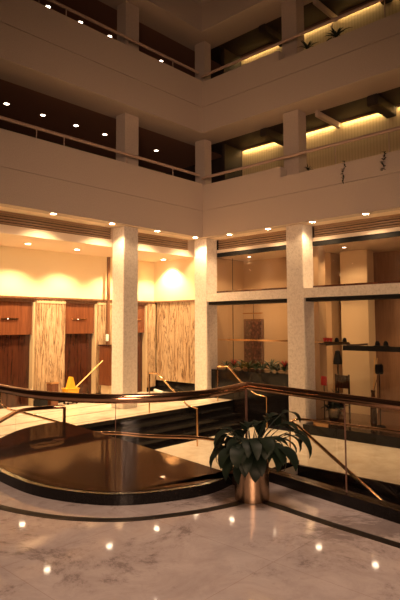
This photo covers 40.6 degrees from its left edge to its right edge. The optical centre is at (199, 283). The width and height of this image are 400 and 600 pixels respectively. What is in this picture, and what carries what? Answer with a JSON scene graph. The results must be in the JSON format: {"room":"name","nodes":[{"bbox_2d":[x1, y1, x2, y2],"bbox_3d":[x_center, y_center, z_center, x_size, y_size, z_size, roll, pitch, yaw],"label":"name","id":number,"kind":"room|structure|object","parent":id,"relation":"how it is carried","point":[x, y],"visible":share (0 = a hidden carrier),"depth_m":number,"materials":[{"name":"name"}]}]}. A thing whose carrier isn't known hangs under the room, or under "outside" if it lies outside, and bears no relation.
{"room":"hotel lobby","nodes":[
{"label":"hotel lobby","id":0,"kind":"room"},
{"bbox_2d":[0,246,153,300],"bbox_3d":[-5.619,-0.325,15.402,0.550,1.400,11.750,-4,-6,43],"label":"wall","id":1,"kind":"structure","parent":0,"point":[23,271],"depth_m":16.43,"materials":[{"name":"beige paint"}]},
{"bbox_2d":[0,298,34,408],"bbox_3d":[-5.479,1.961,15.235,0.630,3.054,1.420,-4,-6,43],"label":"door","id":2,"kind":"structure","parent":1,"relation":"in","point":[17,316],"depth_m":15.30,"materials":[{"name":"red wood"}]},
{"bbox_2d":[0,295,155,302],"bbox_3d":[-5.468,0.374,14.970,0.160,0.060,11.400,-4,-6,43],"label":"trim","id":3,"kind":"structure","parent":1,"relation":"attached to","point":[1,296],"depth_m":16.22,"materials":[{"name":"brown wood"}]},
{"bbox_2d":[64,300,96,393],"bbox_3d":[-3.902,2.083,16.919,0.630,3.054,1.140,-4,-6,43],"label":"door","id":4,"kind":"structure","parent":1,"relation":"in","point":[80,316],"depth_m":16.88,"materials":[{"name":"red wood"}]},
{"bbox_2d":[137,303,146,391],"bbox_3d":[-2.377,2.201,18.548,0.630,3.054,0.910,-4,-6,43],"label":"door","id":5,"kind":"structure","parent":1,"relation":"in","point":[142,308],"depth_m":18.64,"materials":[{"name":"red wood"}]},
{"bbox_2d":[0,210,194,261],"bbox_3d":[-4.907,-1.465,14.819,2.508,0.780,11.750,-4,-6,43],"label":"ceiling","id":6,"kind":"structure","parent":0,"point":[9,240],"depth_m":15.55,"materials":[{"name":"beige paint"}]},
{"bbox_2d":[0,211,110,238],"bbox_3d":[-5.234,-1.619,12.598,0.050,0.328,7.850,-4,-6,43],"label":"ceiling vent","id":7,"kind":"object","parent":6,"relation":"in","point":[6,218],"visible":1,"depth_m":14.08,"materials":[{"name":"brown metal"}]},
{"bbox_2d":[138,232,187,249],"bbox_3d":[-1.282,-1.312,16.818,0.050,0.328,2.570,-4,-6,43],"label":"ceiling vent","id":8,"kind":"object","parent":6,"relation":"in","point":[149,239],"visible":0.64,"depth_m":16.91,"materials":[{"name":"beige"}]},
{"bbox_2d":[0,224,194,257],"bbox_3d":[-3.973,-1.252,13.921,0.048,0.210,11.740,-4,-6,43],"label":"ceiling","id":9,"kind":"structure","parent":0,"point":[6,229],"depth_m":14.61,"materials":[{"name":"beige paint"}]},
{"bbox_2d":[0,206,197,240],"bbox_3d":[-3.797,-1.729,13.791,0.437,0.060,11.740,-4,-6,43],"label":"soffit","id":10,"kind":"structure","parent":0,"point":[7,209],"depth_m":14.45,"materials":[{"name":"beige paint"}]},
{"bbox_2d":[0,0,201,134],"bbox_3d":[-3.796,-5.991,13.592,0.300,1.730,11.000,-4,-6,43],"label":"wall","id":11,"kind":"structure","parent":0,"point":[37,40],"depth_m":14.42,"materials":[{"name":"paint"}]},
{"bbox_2d":[38,0,198,73],"bbox_3d":[-3.624,-7.014,13.815,0.090,0.343,10.450,-4,-6,43],"label":"handrail","id":12,"kind":"object","parent":11,"relation":"on","point":[51,1],"visible":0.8,"depth_m":15.22,"materials":[{"name":"beige paint"}]},
{"bbox_2d":[0,127,202,237],"bbox_3d":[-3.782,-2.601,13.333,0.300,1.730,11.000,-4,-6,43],"label":"wall","id":13,"kind":"structure","parent":0,"point":[37,175],"depth_m":14.15,"materials":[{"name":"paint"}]},
{"bbox_2d":[0,115,199,175],"bbox_3d":[-3.611,-3.624,13.556,0.090,0.343,10.450,-4,-6,43],"label":"handrail","id":14,"kind":"object","parent":13,"relation":"on","point":[36,128],"visible":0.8,"depth_m":14.30,"materials":[{"name":"beige paint"}]},
{"bbox_2d":[0,391,228,437],"bbox_3d":[-4.287,3.684,13.863,4.150,0.600,11.750,-4,-6,43],"label":"floor","id":15,"kind":"structure","parent":0,"point":[77,411],"depth_m":14.23,"materials":[{"name":"beige stone"}]},
{"bbox_2d":[34,399,47,406],"bbox_3d":[-4.491,3.356,15.265,0.270,0.269,0.290,-4,-6,43],"label":"waste bin","id":16,"kind":"object","parent":15,"relation":"on","point":[37,402],"visible":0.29,"depth_m":15.17,"materials":[{"name":"black metal"}]},
{"bbox_2d":[33,299,65,405],"bbox_3d":[-4.648,2.024,16.133,0.715,3.059,1.030,-4,-6,43],"label":"pilaster","id":17,"kind":"object","parent":15,"relation":"on","point":[49,344],"visible":0.52,"depth_m":15.89,"materials":[{"name":"beige stone"}]},
{"bbox_2d":[46,382,58,405],"bbox_3d":[-4.246,3.180,15.542,0.280,0.659,0.260,-4,-6,43],"label":"waste bin","id":18,"kind":"object","parent":15,"relation":"on","point":[51,386],"visible":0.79,"depth_m":15.45,"materials":[{"name":"red wood"}]},
{"bbox_2d":[61,377,79,404],"bbox_3d":[-3.797,3.143,15.866,0.320,0.779,0.440,-4,-6,43],"label":"bucket","id":19,"kind":"object","parent":15,"relation":"on","point":[70,387],"visible":0.57,"depth_m":15.80,"materials":[{"name":"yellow plastic"}]},
{"bbox_2d":[62,389,78,392],"bbox_3d":[-3.797,3.273,15.856,0.298,0.360,0.416,-4,-6,43],"label":"tub","id":20,"kind":"object","parent":19,"relation":"in","point":[63,390],"depth_m":15.75,"materials":[{"name":"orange plastic"}]},
{"bbox_2d":[96,301,111,393],"bbox_3d":[-3.106,2.143,17.781,0.715,3.059,1.210,-4,-6,43],"label":"pilaster","id":21,"kind":"object","parent":15,"relation":"on","point":[101,305],"visible":0.26,"depth_m":17.27,"materials":[{"name":"beige stone"}]},
{"bbox_2d":[98,334,111,393],"bbox_3d":[-2.821,2.621,17.096,0.550,1.998,0.610,-4,-6,43],"label":"station","id":22,"kind":"object","parent":15,"relation":"on","point":[105,350],"visible":0.63,"depth_m":16.85,"materials":[{"name":"red wood"}]},
{"bbox_2d":[106,257,109,343],"bbox_3d":[-2.964,0.565,17.468,0.080,2.840,0.080,-4,-6,43],"label":"wood strip","id":23,"kind":"object","parent":22,"relation":"on","point":[108,258],"visible":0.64,"depth_m":17.44,"materials":[{"name":"brown wood"}]},
{"bbox_2d":[111,226,137,408],"bbox_3d":[-2.125,0.946,15.282,0.520,5.059,0.520,-4,-6,43],"label":"marble column","id":24,"kind":"structure","parent":15,"relation":"on","point":[125,238],"depth_m":15.10,"materials":[{"name":"beige stone"}]},
{"bbox_2d":[146,303,156,391],"bbox_3d":[-1.925,2.235,19.041,0.715,3.059,0.428,-4,-6,43],"label":"pilaster","id":25,"kind":"object","parent":15,"relation":"on","point":[151,307],"visible":0.45,"depth_m":18.80,"materials":[{"name":"beige stone"}]},
{"bbox_2d":[195,238,216,390],"bbox_3d":[0.194,1.107,17.517,0.530,5.059,0.520,-4,-6,43],"label":"marble column","id":26,"kind":"structure","parent":15,"relation":"on","point":[205,249],"depth_m":17.34,"materials":[{"name":"beige stone"}]},
{"bbox_2d":[0,422,234,491],"bbox_3d":[-1.413,2.096,5.946,1.693,0.458,3.732,4,-6,-42],"label":"floor","id":27,"kind":"structure","parent":0,"point":[59,454],"depth_m":5.52,"materials":[{"name":"black stone"}]},
{"bbox_2d":[0,405,65,422],"bbox_3d":[-2.437,1.811,6.862,0.412,0.257,2.142,-2,-5,17],"label":"rail","id":28,"kind":"object","parent":27,"relation":"on","point":[63,407],"visible":1,"depth_m":7.60,"materials":[{"name":"brown metal"}]},
{"bbox_2d":[0,382,246,487],"bbox_3d":[-1.638,1.429,5.521,4.085,0.813,1.344,-2,-5,18],"label":"glass balustrade","id":29,"kind":"object","parent":27,"relation":"on","point":[115,399],"visible":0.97,"depth_m":4.72,"materials":[{"name":"brown"}]},
{"bbox_2d":[134,0,201,34],"bbox_3d":[-3.809,-9.382,13.851,0.300,1.730,11.000,-4,-6,43],"label":"wall","id":30,"kind":"structure","parent":0,"point":[187,14],"depth_m":17.08,"materials":[{"name":"paint"}]},
{"bbox_2d":[154,258,194,391],"bbox_3d":[-0.721,1.458,18.520,2.170,4.520,0.330,-4,-6,43],"label":"wall","id":31,"kind":"structure","parent":0,"point":[173,279],"depth_m":18.50,"materials":[{"name":"beige paint"}]},
{"bbox_2d":[156,301,194,383],"bbox_3d":[-0.773,1.984,18.310,2.012,2.680,0.070,-4,-6,43],"label":"wall panel","id":32,"kind":"object","parent":31,"relation":"attached to","point":[175,321],"visible":0.86,"depth_m":18.30,"materials":[{"name":"beige wood"}]},
{"bbox_2d":[156,300,194,302],"bbox_3d":[-0.785,0.616,18.387,1.990,0.060,0.080,-4,-6,43],"label":"trim","id":33,"kind":"structure","parent":31,"relation":"attached to","point":[174,300],"depth_m":18.38,"materials":[{"name":"brown wood"}]},
{"bbox_2d":[166,70,221,182],"bbox_3d":[0.118,-4.998,20.700,4.040,6.000,0.090,-4,-6,43],"label":"wall","id":34,"kind":"structure","parent":0,"point":[216,164],"depth_m":20.34,"materials":[{"name":"black paint"}]},
{"bbox_2d":[0,482,399,599],"bbox_3d":[0.242,1.787,1.415,11.719,0.350,10.594,0,-4,0],"label":"floor","id":35,"kind":"structure","parent":0,"point":[243,551],"depth_m":3.55,"materials":[{"name":"stone"}]},
{"bbox_2d":[0,501,244,521],"bbox_3d":[-1.083,1.866,4.695,3.154,0.003,0.999,-2,-5,17],"label":"trim","id":36,"kind":"structure","parent":35,"relation":"on","point":[2,507],"depth_m":4.25,"materials":[{"name":"black stone"}]},
{"bbox_2d":[0,467,399,523],"bbox_3d":[0.271,1.995,4.684,8.327,0.454,1.747,-3,-5,33],"label":"curb","id":37,"kind":"structure","parent":35,"relation":"attached to","point":[382,509],"depth_m":4.61,"materials":[{"name":"black stone"}]},
{"bbox_2d":[245,382,399,492],"bbox_3d":[1.979,1.264,3.558,0.076,0.813,4.994,3,-5,-37],"label":"glass balustrade","id":38,"kind":"object","parent":37,"relation":"on","point":[389,404],"visible":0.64,"depth_m":4.64,"materials":[{"name":"brown"}]},
{"bbox_2d":[209,410,311,503],"bbox_3d":[0.521,1.496,4.704,0.884,0.727,0.862,0,-4,2],"label":"potted plant","id":39,"kind":"object","parent":35,"relation":"on","point":[251,458],"visible":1,"depth_m":4.51,"materials":[{"name":"green plant"}]},
{"bbox_2d":[262,501,399,547],"bbox_3d":[1.844,1.733,3.126,0.105,0.003,3.991,4,-6,-42],"label":"trim","id":40,"kind":"structure","parent":35,"relation":"on","point":[310,517],"depth_m":4.02,"materials":[{"name":"black stone"}]},
{"bbox_2d":[0,64,399,172],"bbox_3d":[-0.837,-5.279,12.450,16.500,0.109,13.450,-4,-6,43],"label":"ceiling","id":41,"kind":"structure","parent":0,"point":[26,105],"depth_m":16.26,"materials":[{"name":"brown paint"}]},
{"bbox_2d":[242,141,272,150],"bbox_3d":[2.083,-4.743,18.556,1.600,0.069,0.054,-4,-6,43],"label":"lamp","id":42,"kind":"object","parent":41,"relation":"attached to","point":[265,143],"visible":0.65,"depth_m":18.61,"materials":[{"name":"beige"}]},
{"bbox_2d":[260,128,283,145],"bbox_3d":[2.405,-4.727,17.462,0.260,0.248,1.240,-4,-6,43],"label":"ceiling beam","id":43,"kind":"structure","parent":41,"relation":"attached to","point":[266,133],"depth_m":17.23,"materials":[{"name":"black"}]},
{"bbox_2d":[306,124,331,132],"bbox_3d":[3.530,-4.851,17.209,1.640,0.069,0.054,-4,-6,43],"label":"lamp","id":44,"kind":"object","parent":41,"relation":"attached to","point":[328,125],"visible":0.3,"depth_m":16.99,"materials":[{"name":"beige"}]},
{"bbox_2d":[315,110,339,128],"bbox_3d":[3.811,-4.868,16.087,0.100,0.188,1.340,-4,-6,43],"label":"ceiling beam","id":45,"kind":"structure","parent":41,"relation":"attached to","point":[318,114],"depth_m":15.98,"materials":[{"name":"paint"}]},
{"bbox_2d":[341,111,376,122],"bbox_3d":[4.805,-4.947,16.022,1.350,0.069,0.054,-4,-6,43],"label":"lamp","id":46,"kind":"object","parent":41,"relation":"attached to","point":[374,112],"visible":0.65,"depth_m":16.07,"materials":[{"name":"beige"}]},
{"bbox_2d":[367,93,395,117],"bbox_3d":[5.051,-4.906,14.997,0.300,0.288,1.240,-4,-6,43],"label":"ceiling beam","id":47,"kind":"structure","parent":41,"relation":"attached to","point":[375,102],"depth_m":14.78,"materials":[{"name":"black"}]},
{"bbox_2d":[34,0,368,76],"bbox_3d":[-0.850,-8.669,12.709,16.500,0.109,13.450,-4,-6,43],"label":"ceiling","id":48,"kind":"structure","parent":0,"point":[96,10],"depth_m":17.46,"materials":[{"name":"brown paint"}]},
{"bbox_2d":[241,42,274,57],"bbox_3d":[2.069,-8.133,18.816,1.600,0.069,0.054,-4,-6,43],"label":"lamp","id":49,"kind":"object","parent":48,"relation":"attached to","point":[272,42],"visible":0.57,"depth_m":18.84,"materials":[{"name":"beige"}]},
{"bbox_2d":[259,23,281,46],"bbox_3d":[2.392,-8.117,17.721,0.260,0.248,1.240,-4,-6,43],"label":"ceiling beam","id":50,"kind":"structure","parent":48,"relation":"attached to","point":[265,30],"depth_m":17.48,"materials":[{"name":"black"}]},
{"bbox_2d":[304,18,330,30],"bbox_3d":[3.516,-8.242,17.469,1.640,0.069,0.054,-4,-6,43],"label":"lamp","id":51,"kind":"object","parent":48,"relation":"attached to","point":[325,20],"visible":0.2,"depth_m":17.22,"materials":[{"name":"beige"}]},
{"bbox_2d":[313,0,337,21],"bbox_3d":[3.797,-8.258,16.346,0.100,0.188,1.340,-4,-6,43],"label":"ceiling beam","id":52,"kind":"structure","parent":48,"relation":"attached to","point":[317,3],"depth_m":16.24,"materials":[{"name":"paint"}]},
{"bbox_2d":[338,0,373,15],"bbox_3d":[4.791,-8.337,16.281,1.350,0.069,0.054,-4,-6,43],"label":"lamp","id":53,"kind":"object","parent":48,"relation":"attached to","point":[369,1],"visible":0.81,"depth_m":16.33,"materials":[{"name":"beige"}]},
{"bbox_2d":[217,258,243,367],"bbox_3d":[0.874,1.616,18.435,0.200,4.860,1.760,-4,-6,43],"label":"wall","id":54,"kind":"structure","parent":0,"point":[230,318],"depth_m":18.48,"materials":[{"name":"brown"}]},
{"bbox_2d":[0,402,163,426],"bbox_3d":[-3.665,3.334,13.273,0.040,0.003,11.700,-4,-6,43],"label":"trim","id":55,"kind":"structure","parent":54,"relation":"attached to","point":[161,402],"depth_m":13.62,"materials":[{"name":"black stone"}]},
{"bbox_2d":[221,48,241,180],"bbox_3d":[1.147,-5.136,18.950,0.140,6.000,1.050,-4,-6,43],"label":"wall","id":56,"kind":"structure","parent":0,"point":[231,156],"depth_m":18.79,"materials":[{"name":"black"}]},
{"bbox_2d":[196,0,277,37],"bbox_3d":[4.067,-9.360,14.226,11.300,1.680,0.300,-4,-6,43],"label":"wall","id":57,"kind":"structure","parent":0,"point":[216,14],"depth_m":17.10,"materials":[{"name":"paint"}]},
{"bbox_2d":[211,367,288,427],"bbox_3d":[1.776,3.408,16.404,3.025,1.490,0.900,-4,-6,43],"label":"wall","id":58,"kind":"structure","parent":0,"point":[256,405],"depth_m":15.97,"materials":[{"name":"black stone"}]},
{"bbox_2d":[0,399,225,435],"bbox_3d":[-2.956,3.281,12.613,0.040,0.003,11.700,-4,-6,43],"label":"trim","id":59,"kind":"structure","parent":58,"relation":"attached to","point":[224,399],"depth_m":13.96,"materials":[{"name":"black stone"}]},
{"bbox_2d":[77,400,233,429],"bbox_3d":[-2.761,3.569,12.423,0.048,0.599,11.720,-4,-6,43],"label":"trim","id":60,"kind":"structure","parent":58,"relation":"attached to","point":[109,423],"depth_m":14.09,"materials":[{"name":"black stone"}]},
{"bbox_2d":[232,359,250,368],"bbox_3d":[1.336,2.552,17.031,0.742,0.313,0.789,-1,-4,13],"label":"plant","id":61,"kind":"object","parent":58,"relation":"on","point":[241,365],"visible":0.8,"depth_m":17.03,"materials":[{"name":"green plant"}]},
{"bbox_2d":[238,359,257,369],"bbox_3d":[1.562,2.518,16.892,0.898,0.356,0.844,-3,-5,29],"label":"plant","id":62,"kind":"object","parent":58,"relation":"on","point":[246,365],"visible":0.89,"depth_m":16.81,"materials":[{"name":"green plant"}]},
{"bbox_2d":[209,245,287,367],"bbox_3d":[1.559,0.780,16.386,3.030,3.710,0.500,-4,-6,43],"label":"window","id":63,"kind":"structure","parent":58,"relation":"in","point":[281,247],"depth_m":16.54,"materials":[{"name":"black metal"}]},
{"bbox_2d":[255,359,279,370],"bbox_3d":[2.115,2.471,16.298,0.897,0.355,0.843,1,-5,-15],"label":"plant","id":64,"kind":"object","parent":58,"relation":"on","point":[269,366],"visible":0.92,"depth_m":16.30,"materials":[{"name":"green plant"}]},
{"bbox_2d":[278,360,287,370],"bbox_3d":[2.478,2.440,15.886,0.595,0.365,0.700,1,-4,-10],"label":"bromeliad","id":65,"kind":"object","parent":58,"relation":"on","point":[284,365],"visible":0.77,"depth_m":15.83,"materials":[{"name":"green plant"}]},
{"bbox_2d":[155,427,399,484],"bbox_3d":[1.067,3.669,8.371,11.150,0.250,11.050,-4,-6,43],"label":"floor","id":66,"kind":"structure","parent":0,"point":[370,461],"depth_m":11.94,"materials":[{"name":"beige stone"}]},
{"bbox_2d":[0,392,59,421],"bbox_3d":[-2.918,2.822,10.007,1.549,1.721,0.087,1,-5,-16],"label":"stair handrail","id":67,"kind":"object","parent":66,"relation":"on","point":[1,402],"visible":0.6,"depth_m":9.95,"materials":[{"name":"gold metal"}]},
{"bbox_2d":[99,431,224,441],"bbox_3d":[-1.314,3.120,9.429,3.759,1.027,0.630,-1,-4,5],"label":"guard rail","id":68,"kind":"object","parent":66,"relation":"on","point":[102,432],"visible":0.5,"depth_m":9.44,"materials":[{"name":"brown metal"}]},
{"bbox_2d":[93,407,252,449],"bbox_3d":[-1.357,3.689,13.075,1.100,0.453,7.400,-4,-6,43],"label":"stair","id":69,"kind":"structure","parent":66,"relation":"on","point":[210,421],"depth_m":13.99,"materials":[{"name":"stone"}]},
{"bbox_2d":[149,372,197,445],"bbox_3d":[-0.697,3.115,13.555,1.757,1.660,0.046,-4,-6,43],"label":"stair handrail","id":70,"kind":"object","parent":66,"relation":"on","point":[158,374],"visible":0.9,"depth_m":13.23,"materials":[{"name":"gold metal"}]},
{"bbox_2d":[217,366,267,428],"bbox_3d":[1.192,3.256,15.631,1.837,1.680,0.047,-4,-6,43],"label":"stair handrail","id":71,"kind":"object","parent":66,"relation":"on","point":[217,366],"visible":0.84,"depth_m":15.69,"materials":[{"name":"gold metal"}]},
{"bbox_2d":[303,422,399,448],"bbox_3d":[5.713,3.685,12.107,7.445,0.250,0.760,-4,-6,43],"label":"baseboard","id":72,"kind":"structure","parent":66,"relation":"on","point":[375,437],"depth_m":13.36,"materials":[{"name":"black stone"}]},
{"bbox_2d":[306,231,399,351],"bbox_3d":[5.791,1.075,12.402,7.445,4.940,0.500,-4,-6,43],"label":"window","id":73,"kind":"structure","parent":72,"relation":"on","point":[395,233],"depth_m":14.06,"materials":[{"name":"black metal"}]},
{"bbox_2d":[243,253,334,405],"bbox_3d":[2.648,1.581,18.066,4.000,4.860,0.120,-4,-6,43],"label":"wall","id":74,"kind":"structure","parent":0,"point":[266,273],"depth_m":18.13,"materials":[{"name":"brown"}]},
{"bbox_2d":[243,304,263,364],"bbox_3d":[1.842,1.610,18.667,0.840,2.380,0.096,-4,-6,43],"label":"framed painting","id":75,"kind":"object","parent":74,"relation":"attached to","point":[253,328],"visible":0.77,"depth_m":18.60,"materials":[{"name":"brown wood"}]},
{"bbox_2d":[196,12,399,136],"bbox_3d":[4.080,-5.970,13.967,11.300,1.680,0.300,-4,-6,43],"label":"wall","id":76,"kind":"structure","parent":0,"point":[273,83],"depth_m":14.98,"materials":[{"name":"paint"}]},
{"bbox_2d":[201,0,384,77],"bbox_3d":[3.940,-6.811,14.119,10.620,0.623,0.090,-4,-6,43],"label":"handrail","id":77,"kind":"object","parent":76,"relation":"on","point":[374,1],"visible":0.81,"depth_m":15.14,"materials":[{"name":"beige paint"}]},
{"bbox_2d":[297,41,316,48],"bbox_3d":[2.979,-6.610,15.039,0.584,0.272,0.556,1,-4,-10],"label":"plant","id":78,"kind":"object","parent":76,"relation":"on","point":[309,45],"visible":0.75,"depth_m":14.98,"materials":[{"name":"green plant"}]},
{"bbox_2d":[326,27,350,40],"bbox_3d":[3.629,-6.669,14.472,0.676,0.278,0.650,1,-4,-13],"label":"plant","id":79,"kind":"object","parent":76,"relation":"on","point":[335,34],"visible":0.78,"depth_m":14.36,"materials":[{"name":"green plant"}]},
{"bbox_2d":[196,150,399,238],"bbox_3d":[4.094,-2.579,13.708,11.300,1.680,0.300,-4,-6,43],"label":"wall","id":80,"kind":"structure","parent":0,"point":[272,198],"depth_m":14.76,"materials":[{"name":"paint"}]},
{"bbox_2d":[201,126,399,179],"bbox_3d":[3.953,-3.421,13.860,10.620,0.623,0.090,-4,-6,43],"label":"handrail","id":81,"kind":"object","parent":80,"relation":"on","point":[397,127],"visible":0.93,"depth_m":14.66,"materials":[{"name":"beige paint"}]},
{"bbox_2d":[286,224,315,429],"bbox_3d":[2.815,1.211,15.070,0.540,5.659,0.540,-4,-6,43],"label":"marble column","id":82,"kind":"structure","parent":0,"point":[299,239],"depth_m":14.89,"materials":[{"name":"beige stone"}]},
{"bbox_2d":[207,289,286,301],"bbox_3d":[1.547,0.395,16.405,3.030,0.260,0.650,-4,-6,43],"label":"trim","id":83,"kind":"structure","parent":82,"relation":"attached to","point":[281,293],"depth_m":16.06,"materials":[{"name":"beige stone"}]},
{"bbox_2d":[304,283,399,297],"bbox_3d":[5.777,0.077,12.467,7.445,0.260,0.650,-4,-6,43],"label":"trim","id":84,"kind":"structure","parent":82,"relation":"attached to","point":[387,288],"depth_m":13.76,"materials":[{"name":"beige stone"}]},
{"bbox_2d":[209,210,399,239],"bbox_3d":[4.350,-1.752,13.916,11.300,0.060,0.437,-4,-6,43],"label":"soffit","id":85,"kind":"structure","parent":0,"point":[395,211],"depth_m":14.88,"materials":[{"name":"beige paint"}]},
{"bbox_2d":[217,236,399,261],"bbox_3d":[6.041,-1.143,15.683,11.300,0.180,4.410,-4,-6,43],"label":"ceiling","id":86,"kind":"structure","parent":0,"point":[393,243],"depth_m":15.98,"materials":[{"name":"beige paint"}]},
{"bbox_2d":[217,227,399,252],"bbox_3d":[4.518,-1.276,14.058,11.300,0.210,0.048,-4,-6,43],"label":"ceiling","id":87,"kind":"structure","parent":0,"point":[393,229],"depth_m":14.95,"materials":[{"name":"beige paint"}]},
{"bbox_2d":[218,230,285,249],"bbox_3d":[1.704,-1.333,16.699,2.960,0.328,0.050,-4,-6,43],"label":"ceiling vent","id":88,"kind":"object","parent":87,"relation":"in","point":[279,236],"visible":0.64,"depth_m":16.74,"materials":[{"name":"black"}]},
{"bbox_2d":[314,214,399,236],"bbox_3d":[5.761,-1.638,12.923,6.900,0.328,0.050,-4,-6,43],"label":"ceiling vent","id":89,"kind":"object","parent":87,"relation":"in","point":[389,221],"visible":1,"depth_m":14.35,"materials":[{"name":"black"}]},
{"bbox_2d":[276,221,345,237],"bbox_3d":[5.973,-2.269,15.700,11.300,0.250,5.198,-4,-6,43],"label":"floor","id":90,"kind":"structure","parent":0,"point":[313,230],"depth_m":19.39,"materials":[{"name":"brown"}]},
{"bbox_2d":[195,139,210,184],"bbox_3d":[0.112,-3.486,18.161,0.440,2.597,0.340,-4,-6,43],"label":"column","id":91,"kind":"structure","parent":90,"relation":"on","point":[202,147],"depth_m":18.06,"materials":[{"name":"paint"}]},
{"bbox_2d":[283,109,306,174],"bbox_3d":[2.770,-3.682,15.741,0.520,2.597,0.420,-4,-6,43],"label":"column","id":92,"kind":"structure","parent":90,"relation":"on","point":[294,122],"depth_m":15.60,"materials":[{"name":"paint"}]},
{"bbox_2d":[241,0,399,175],"bbox_3d":[5.605,-5.421,15.450,11.150,6.000,0.100,-4,-6,43],"label":"wall","id":93,"kind":"structure","parent":0,"point":[375,145],"depth_m":16.52,"materials":[{"name":"beige paint"}]},
{"bbox_2d":[313,247,327,418],"bbox_3d":[3.416,1.386,15.495,0.240,4.850,0.400,-4,-6,43],"label":"pier","id":94,"kind":"object","parent":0,"point":[318,252],"visible":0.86,"depth_m":15.37,"materials":[{"name":"brown paint"}]},
{"bbox_2d":[318,343,367,345],"bbox_3d":[4.140,1.743,15.539,0.800,0.100,1.490,-4,-6,43],"label":"display shelf","id":95,"kind":"object","parent":94,"relation":"attached to","point":[327,344],"visible":0.73,"depth_m":15.09,"materials":[{"name":"brown wood"}]},
{"bbox_2d":[332,253,342,392],"bbox_3d":[4.995,1.545,17.723,0.100,4.860,2.580,-4,-6,43],"label":"wall","id":96,"kind":"structure","parent":0,"point":[335,257],"depth_m":16.98,"materials":[{"name":"brown paint"}]},
{"bbox_2d":[298,465,399,504],"bbox_3d":[4.515,4.914,8.763,6.780,2.700,0.060,-4,-6,43],"label":"wall","id":97,"kind":"structure","parent":0,"point":[389,492],"depth_m":10.29,"materials":[{"name":"black stone"}]},
{"bbox_2d":[316,410,399,429],"bbox_3d":[5.977,3.933,15.388,11.550,0.255,4.390,-4,-6,43],"label":"floor","id":98,"kind":"structure","parent":0,"point":[391,420],"depth_m":14.97,"materials":[{"name":"brown stone"}]},
{"bbox_2d":[321,376,326,418],"bbox_3d":[3.462,3.187,15.047,0.210,1.190,0.080,-4,-6,43],"label":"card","id":99,"kind":"object","parent":98,"relation":"on","point":[323,378],"visible":1,"depth_m":15.05,"materials":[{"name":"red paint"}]},
{"bbox_2d":[321,388,351,421],"bbox_3d":[3.730,3.314,14.781,0.925,0.899,1.057,-4,-6,43],"label":"bush","id":100,"kind":"object","parent":98,"relation":"on","point":[335,410],"visible":0.56,"depth_m":14.60,"materials":[{"name":"green plant"}]},
{"bbox_2d":[328,408,343,421],"bbox_3d":[3.720,3.588,14.762,0.459,0.350,0.459,-4,-6,43],"label":"pot","id":101,"kind":"object","parent":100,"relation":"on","point":[334,414],"depth_m":14.58,"materials":[{"name":"gold metal"}]},
{"bbox_2d":[333,350,341,392],"bbox_3d":[4.063,2.912,15.876,0.280,1.860,0.280,-4,-6,43],"label":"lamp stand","id":102,"kind":"object","parent":98,"relation":"on","point":[337,360],"visible":0.58,"depth_m":15.86,"materials":[{"name":"black metal"}]},
{"bbox_2d":[335,374,350,416],"bbox_3d":[3.990,3.217,15.442,0.450,1.193,0.400,-4,-6,43],"label":"chair","id":103,"kind":"object","parent":98,"relation":"on","point":[341,381],"visible":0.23,"depth_m":15.57,"materials":[{"name":"brown wood"}]},
{"bbox_2d":[340,249,377,414],"bbox_3d":[4.778,1.445,16.308,0.880,4.854,0.450,-4,-6,43],"label":"column","id":104,"kind":"structure","parent":98,"relation":"on","point":[356,266],"depth_m":16.10,"materials":[{"name":"beige"}]},
{"bbox_2d":[370,356,381,425],"bbox_3d":[4.580,2.817,14.147,0.238,1.780,0.426,0,-4,-6],"label":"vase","id":105,"kind":"object","parent":98,"relation":"on","point":[373,411],"visible":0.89,"depth_m":14.09,"materials":[{"name":"brown wood"}]},
{"bbox_2d":[375,364,385,427],"bbox_3d":[4.645,2.898,13.960,0.240,1.589,0.240,-4,-6,43],"label":"stand","id":106,"kind":"object","parent":98,"relation":"on","point":[378,367],"visible":0.95,"depth_m":13.95,"materials":[{"name":"black metal"}]},
{"bbox_2d":[373,250,399,412],"bbox_3d":[7.673,1.306,14.739,7.900,4.860,0.100,-4,-6,43],"label":"wall","id":107,"kind":"structure","parent":0,"point":[386,264],"depth_m":16.47,"materials":[{"name":"beige paint"}]},
{"bbox_3d":[-5.689,-2.253,15.299,5.198,0.250,11.300,-4,-6,43],"label":"floor","id":108,"kind":"structure","parent":0,"visible":0},
{"bbox_2d":[116,113,138,165],"bbox_3d":[-2.147,-3.647,15.938,0.420,2.597,0.520,-4,-6,43],"label":"column","id":109,"kind":"structure","parent":108,"relation":"on","point":[127,125],"depth_m":15.81,"materials":[{"name":"paint"}]},
{"bbox_3d":[-5.703,-5.643,15.558,5.198,0.250,11.300,-4,-6,43],"label":"floor","id":110,"kind":"structure","parent":0,"visible":0},
{"bbox_2d":[117,1,138,50],"bbox_3d":[-2.160,-7.037,16.198,0.420,2.597,0.520,-4,-6,43],"label":"column","id":111,"kind":"structure","parent":110,"relation":"on","point":[127,13],"depth_m":16.08,"materials":[{"name":"paint"}]},
{"bbox_3d":[5.959,-5.659,15.960,11.300,0.250,5.198,-4,-6,43],"label":"floor","id":112,"kind":"structure","parent":0,"visible":0},
{"bbox_2d":[195,41,210,81],"bbox_3d":[0.098,-6.876,18.420,0.440,2.597,0.340,-4,-6,43],"label":"column","id":113,"kind":"structure","parent":112,"relation":"on","point":[202,49],"depth_m":18.32,"materials":[{"name":"paint"}]},
{"bbox_2d":[281,0,303,57],"bbox_3d":[2.757,-7.072,16.000,0.520,2.597,0.420,-4,-6,43],"label":"column","id":114,"kind":"structure","parent":112,"relation":"on","point":[292,11],"depth_m":15.87,"materials":[{"name":"paint"}]},
{"bbox_3d":[2.727,5.056,9.344,3.360,2.520,1.518,-4,-6,43],"label":"stair","id":115,"kind":"structure","parent":0,"visible":0},
{"bbox_2d":[289,418,399,500],"bbox_3d":[3.848,3.836,9.226,5.267,2.426,0.385,-4,-6,43],"label":"guard","id":116,"kind":"object","parent":115,"relation":"on","point":[320,423],"visible":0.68,"depth_m":10.41,"materials":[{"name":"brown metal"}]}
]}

